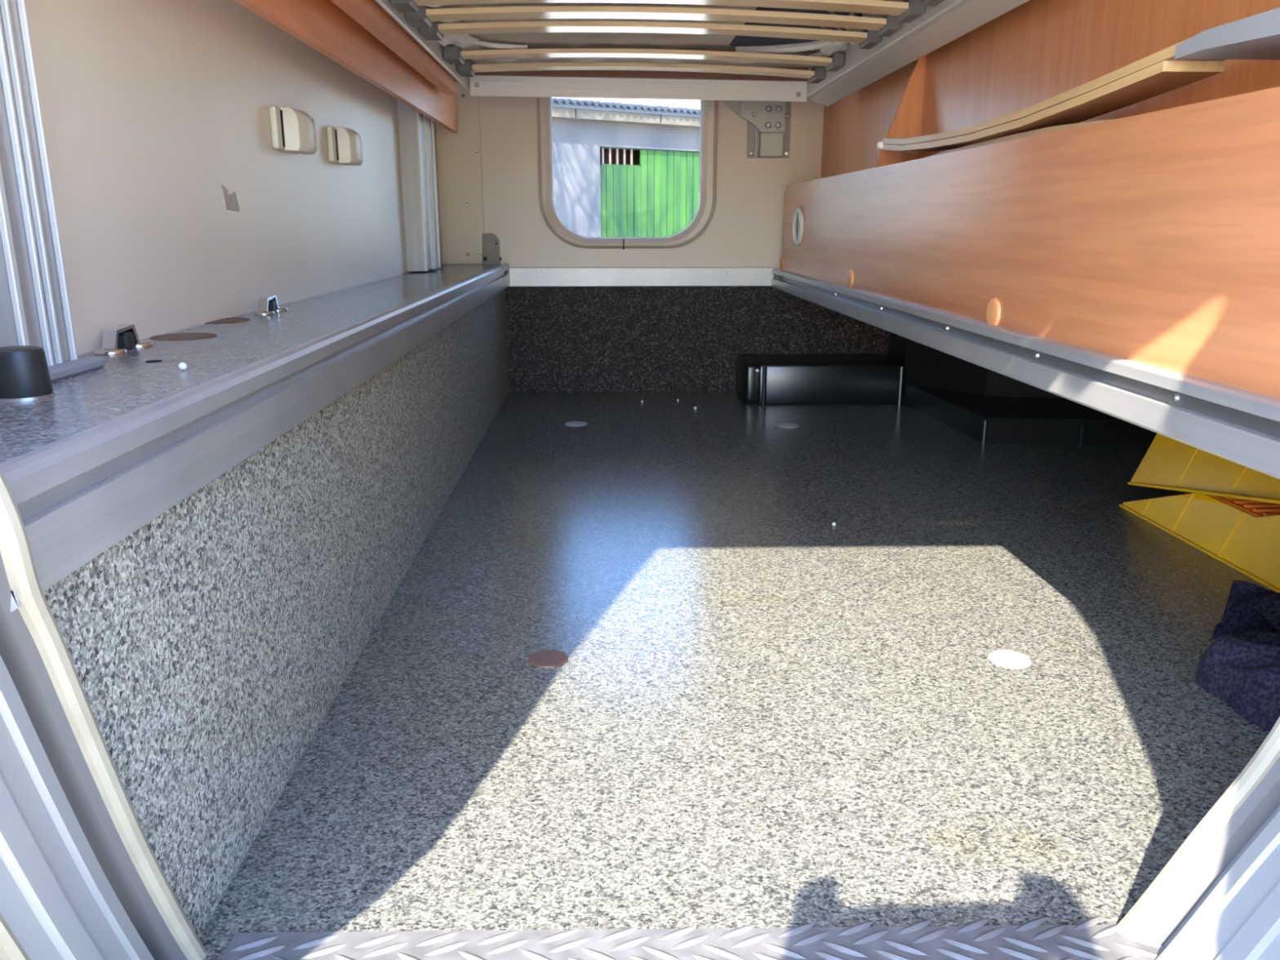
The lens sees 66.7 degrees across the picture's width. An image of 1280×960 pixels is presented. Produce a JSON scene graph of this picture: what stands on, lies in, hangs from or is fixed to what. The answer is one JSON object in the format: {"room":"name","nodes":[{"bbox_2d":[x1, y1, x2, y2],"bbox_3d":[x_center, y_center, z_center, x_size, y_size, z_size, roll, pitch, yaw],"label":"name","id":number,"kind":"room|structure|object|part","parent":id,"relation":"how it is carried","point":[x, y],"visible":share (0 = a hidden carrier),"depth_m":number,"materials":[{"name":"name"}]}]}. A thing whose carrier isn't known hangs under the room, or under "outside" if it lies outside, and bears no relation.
{"room":"cargo space","nodes":[
{"label":"cargo space","id":0,"kind":"room"},
{"bbox_2d":[25,0,508,937],"bbox_3d":[-0.419,-0.552,1.368,0.197,1.330,2.475,-1,15,-2],"label":"wall","id":1,"kind":"structure","parent":0,"point":[209,646],"depth_m":0.90,"materials":[{"name":"beige laminate"}]},
{"bbox_2d":[0,232,510,611],"bbox_3d":[-0.400,-0.300,1.503,0.181,0.139,2.284,-1,15,-2],"label":"shelf","id":2,"kind":"object","parent":1,"relation":"attached to","point":[117,445],"depth_m":0.66,"materials":[{"name":"metal"}]},
{"bbox_2d":[0,345,55,402],"bbox_3d":[-0.386,-0.067,0.605,0.034,0.031,0.034,-1,15,-2],"label":"stopper","id":3,"kind":"object","parent":2,"relation":"on","point":[24,375],"visible":1,"depth_m":0.59,"materials":[{"name":"black plastic"}]},
{"bbox_2d":[0,0,106,382],"bbox_3d":[-0.431,-0.387,0.596,0.057,0.655,0.120,-1,15,-2],"label":"upright post","id":4,"kind":"object","parent":2,"relation":"on","point":[35,308],"visible":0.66,"depth_m":0.67,"materials":[{"name":"grey metal"}]},
{"bbox_2d":[93,324,153,355],"bbox_3d":[-0.447,-0.123,0.840,0.025,0.020,0.075,-1,15,-2],"label":"latch","id":5,"kind":"structure","parent":2,"relation":"on","point":[117,340],"depth_m":0.83,"materials":[{"name":"silver metal"}]},
{"bbox_2d":[178,362,186,370],"bbox_3d":[-0.339,-0.084,0.721,0.006,0.006,0.006,-1,15,-2],"label":"bead","id":6,"kind":"object","parent":2,"relation":"on","point":[182,366],"visible":1,"depth_m":0.72,"materials":[{"name":"white plastic"}]},
{"bbox_2d":[253,294,288,315],"bbox_3d":[-0.455,-0.216,1.195,0.025,0.020,0.075,-1,15,-2],"label":"latch","id":7,"kind":"object","parent":2,"relation":"on","point":[268,304],"depth_m":1.18,"materials":[{"name":"silver metal"}]},
{"bbox_2d":[396,98,440,272],"bbox_3d":[-0.489,-0.798,2.157,0.057,0.655,0.190,-1,15,-2],"label":"upright post","id":8,"kind":"object","parent":2,"relation":"on","point":[416,131],"visible":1,"depth_m":2.13,"materials":[{"name":"grey metal"}]},
{"bbox_3d":[-0.396,-0.614,2.583,0.053,0.082,0.024,-1,15,-2],"label":"corner bracket","id":9,"kind":"part","parent":2,"relation":"part of","materials":[{"name":"grey metal"}]},
{"bbox_3d":[-0.326,-0.100,1.575,0.004,0.292,2.252,-1,15,-2],"label":"panel","id":10,"kind":"part","parent":1,"relation":"part of","materials":[{"name":"stone"}]},
{"bbox_2d":[269,106,316,155],"bbox_3d":[-0.466,-0.474,1.321,0.038,0.054,0.106,-1,15,-2],"label":"hood","id":11,"kind":"object","parent":1,"relation":"attached to","point":[293,131],"visible":1,"depth_m":1.29,"materials":[{"name":"beige plastic"}]},
{"bbox_3d":[-0.480,-0.473,1.317,0.010,0.054,0.099,-1,15,-2],"label":"plate","id":12,"kind":"part","parent":11,"relation":"part of","materials":[{"name":"beige plastic"}]},
{"bbox_2d":[326,125,363,165],"bbox_3d":[-0.476,-0.543,1.582,0.038,0.054,0.106,-1,15,-2],"label":"hood","id":13,"kind":"object","parent":1,"relation":"attached to","point":[344,146],"visible":1,"depth_m":1.55,"materials":[{"name":"beige plastic"}]},
{"bbox_3d":[-0.490,-0.542,1.578,0.010,0.054,0.099,-1,15,-2],"label":"plate","id":14,"kind":"part","parent":13,"relation":"part of","materials":[{"name":"beige plastic"}]},
{"bbox_2d":[233,0,457,133],"bbox_3d":[-0.399,-0.656,1.375,0.055,0.131,2.120,-1,15,-2],"label":"beam","id":15,"kind":"structure","parent":1,"relation":"attached to","point":[360,36],"depth_m":1.46,"materials":[{"name":"orange wood"}]},
{"bbox_2d":[374,0,1029,106],"bbox_3d":[0.055,-0.690,1.286,0.836,0.140,1.968,0,15,-2],"label":"bed","id":16,"kind":"object","parent":15,"relation":"on","point":[908,30],"visible":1,"depth_m":1.66,"materials":[{"name":"beige wood"}]},
{"bbox_3d":[-0.359,-0.673,1.276,0.008,0.061,1.955,0,15,-2],"label":"rail","id":17,"kind":"part","parent":16,"relation":"part of","materials":[{"name":"beige"}]},
{"bbox_2d":[426,0,904,67],"bbox_3d":[0.044,-0.731,1.273,0.850,0.135,1.910,-1,15,-2],"label":"bed slats","id":18,"kind":"object","parent":16,"relation":"on","point":[793,46],"visible":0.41,"depth_m":1.86,"materials":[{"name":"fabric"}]},
{"bbox_3d":[0.427,-0.664,1.308,0.015,0.052,1.955,0,15,-2],"label":"rail","id":19,"kind":"part","parent":16,"relation":"part of","materials":[{"name":"beige"}]},
{"bbox_2d":[551,97,700,109],"bbox_3d":[1.460,-14.082,40.804,22.000,8.650,6.070,-1,15,-2],"label":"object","id":20,"kind":"object","parent":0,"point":[690,104],"visible":0.04,"depth_m":37.55,"materials":[{"name":"grey"}]},
{"bbox_2d":[434,67,897,391],"bbox_3d":[0.341,-0.870,2.575,1.805,1.330,0.044,-1,15,-2],"label":"wall","id":21,"kind":"structure","parent":0,"point":[560,339],"depth_m":2.63,"materials":[{"name":"beige plastic"}]},
{"bbox_3d":[-0.472,-0.991,2.497,0.117,0.855,0.006,-1,15,-2],"label":"corner panel","id":22,"kind":"part","parent":21,"relation":"part of","materials":[{"name":"plastic"}]},
{"bbox_2d":[536,97,718,249],"bbox_3d":[-0.032,-0.900,2.546,0.468,0.576,0.062,-1,15,-2],"label":"window","id":23,"kind":"structure","parent":21,"relation":"in","point":[704,215],"depth_m":2.56,"materials":[{"name":"beige plastic"}]},
{"bbox_2d":[508,266,774,286],"bbox_3d":[0.003,-0.548,2.621,0.722,0.050,0.010,-1,15,-2],"label":"trim","id":24,"kind":"structure","parent":21,"relation":"attached to","point":[672,276],"depth_m":2.62,"materials":[{"name":"metal"}]},
{"bbox_3d":[0.420,-0.397,2.685,1.568,0.300,0.008,-1,15,-2],"label":"panel","id":25,"kind":"part","parent":21,"relation":"part of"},
{"bbox_2d":[722,100,791,158],"bbox_3d":[0.295,-0.933,2.526,0.201,0.182,0.033,-1,15,-2],"label":"bracket","id":26,"kind":"object","parent":21,"relation":"attached to","point":[769,122],"visible":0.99,"depth_m":2.52,"materials":[{"name":"silver metal"}]},
{"bbox_3d":[0.226,-0.985,2.517,0.064,0.078,0.004,-1,15,-2],"label":"arm","id":27,"kind":"part","parent":26,"relation":"part of","materials":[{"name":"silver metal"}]},
{"bbox_3d":[0.318,-0.962,2.513,0.118,0.119,0.006,-1,15,-2],"label":"gusset plate","id":28,"kind":"part","parent":26,"relation":"part of","materials":[{"name":"silver metal"}]},
{"bbox_3d":[0.338,-0.937,2.542,0.114,0.182,0.004,-1,15,-2],"label":"plate","id":29,"kind":"part","parent":26,"relation":"part of","materials":[{"name":"silver metal"}]},
{"bbox_2d":[199,391,1277,959],"bbox_3d":[0.463,0.044,1.656,1.640,0.032,2.285,-1,15,-2],"label":"floor","id":30,"kind":"structure","parent":0,"point":[635,668],"depth_m":0.95,"materials":[{"name":"speckled grey vinyl"}]},
{"bbox_2d":[221,915,1166,959],"bbox_3d":[0.060,0.309,0.595,0.645,0.008,0.108,-1,15,-2],"label":"trim","id":31,"kind":"structure","parent":30,"relation":"attached to","point":[1086,940],"depth_m":0.62,"materials":[{"name":"metal"}]},
{"bbox_2d":[735,335,1156,446],"bbox_3d":[0.721,-0.236,2.350,0.892,0.160,0.720,-1,15,-2],"label":"box","id":32,"kind":"object","parent":30,"relation":"on","point":[984,405],"visible":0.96,"depth_m":2.37,"materials":[{"name":"black plastic"}]},
{"bbox_2d":[1119,493,1279,592],"bbox_3d":[0.904,0.053,1.311,0.204,0.130,0.582,-1,15,-2],"label":"ramp","id":33,"kind":"object","parent":30,"relation":"on","point":[1242,535],"visible":0.84,"depth_m":1.36,"materials":[{"name":"yellow plastic"}]},
{"bbox_2d":[1128,433,1279,503],"bbox_3d":[0.907,0.008,1.333,0.188,0.134,0.528,-1,15,-2],"label":"ramp","id":34,"kind":"object","parent":33,"relation":"on","point":[1168,464],"visible":0.68,"depth_m":1.45,"materials":[{"name":"yellow plastic"}]},
{"bbox_2d":[1195,580,1279,732],"bbox_3d":[0.684,0.175,0.939,0.241,0.080,0.248,-1,15,-2],"label":"cloth","id":35,"kind":"object","parent":30,"relation":"on","point":[1241,668],"visible":1,"depth_m":0.95,"materials":[{"name":"blue fabric"}]},
{"bbox_2d":[820,0,1279,178],"bbox_3d":[0.488,-0.692,1.349,0.118,0.950,2.445,-1,15,-2],"label":"wooden panel","id":36,"kind":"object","parent":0,"point":[1036,51],"depth_m":1.28,"materials":[{"name":"brown wood"}]},
{"bbox_2d":[770,60,1279,479],"bbox_3d":[0.434,-0.366,1.459,0.071,0.300,2.375,-1,15,-2],"label":"bed","id":37,"kind":"object","parent":36,"relation":"attached to","point":[1127,269],"depth_m":0.92,"materials":[{"name":"brown wood"}]},
{"bbox_3d":[0.379,-0.603,2.312,0.002,0.072,0.084,-1,15,-2],"label":"grommet lid","id":38,"kind":"part","parent":37,"relation":"part of","materials":[{"name":"silver metal"}]},
{"bbox_3d":[0.454,-0.415,1.222,0.047,0.025,0.840,-1,15,-2],"label":"loose slat","id":39,"kind":"part","parent":37,"relation":"part of","materials":[{"name":"beige wood"}]},
{"bbox_3d":[0.413,-0.246,1.490,0.029,0.051,2.375,-1,15,-2],"label":"edge rail","id":40,"kind":"part","parent":37,"relation":"part of","materials":[{"name":"metal"}]},
{"bbox_3d":[0.450,-0.445,1.230,0.052,0.030,0.849,-1,15,-2],"label":"loose slat","id":41,"kind":"part","parent":37,"relation":"part of","materials":[{"name":"beige wood"}]},
{"bbox_2d":[876,7,1279,148],"bbox_3d":[0.465,-0.443,1.154,0.092,0.044,1.022,-1,15,-2],"label":"loose slat","id":42,"kind":"object","parent":37,"relation":"on","point":[1256,37],"visible":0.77,"depth_m":0.78,"materials":[{"name":"brown wood"}]},
{"bbox_3d":[0.543,-0.596,0.919,0.040,0.915,1.560,-1,15,-2],"label":"panel","id":43,"kind":"part","parent":36,"relation":"part of","materials":[{"name":"brown wood"}]},
{"label":"outside","id":44,"kind":"structure","parent":0,"visible":0},
{"bbox_3d":[9.636,-1.476,10.316,100.000,0.200,100.000,-1,15,-2],"label":"ground","id":45,"kind":"structure","parent":44,"visible":0},
{"bbox_2d":[551,97,700,237],"bbox_3d":[-0.630,-4.424,15.312,10.000,2.956,4.000,-10,18,-32],"label":"building","id":46,"kind":"structure","parent":45,"relation":"on","point":[580,127],"depth_m":13.24,"materials":[{"name":"white paint"}]},
{"bbox_2d":[600,146,699,237],"bbox_3d":[0.611,-3.938,14.620,3.200,2.330,0.550,-10,18,-32],"label":"gate","id":47,"kind":"object","parent":46,"relation":"attached to","point":[645,193],"visible":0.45,"depth_m":13.95,"materials":[{"name":"metal"}]},
{"bbox_3d":[-0.281,-4.397,13.588,0.640,0.018,0.040,-10,18,-32],"label":"opening frame","id":48,"kind":"part","parent":47,"relation":"part of","materials":[{"name":"green paint"}]},
{"bbox_3d":[0.493,-0.221,0.152,3.400,1.950,0.030,-1,15,-2],"label":"wall","id":49,"kind":"structure","parent":0,"visible":0},
{"bbox_2d":[0,469,1279,959],"bbox_3d":[0.069,-0.047,0.332,0.861,1.078,0.432,-1,15,-2],"label":"door frame","id":50,"kind":"structure","parent":49,"relation":"in","point":[82,878],"depth_m":0.50,"materials":[{"name":"silver metal"}]}
]}

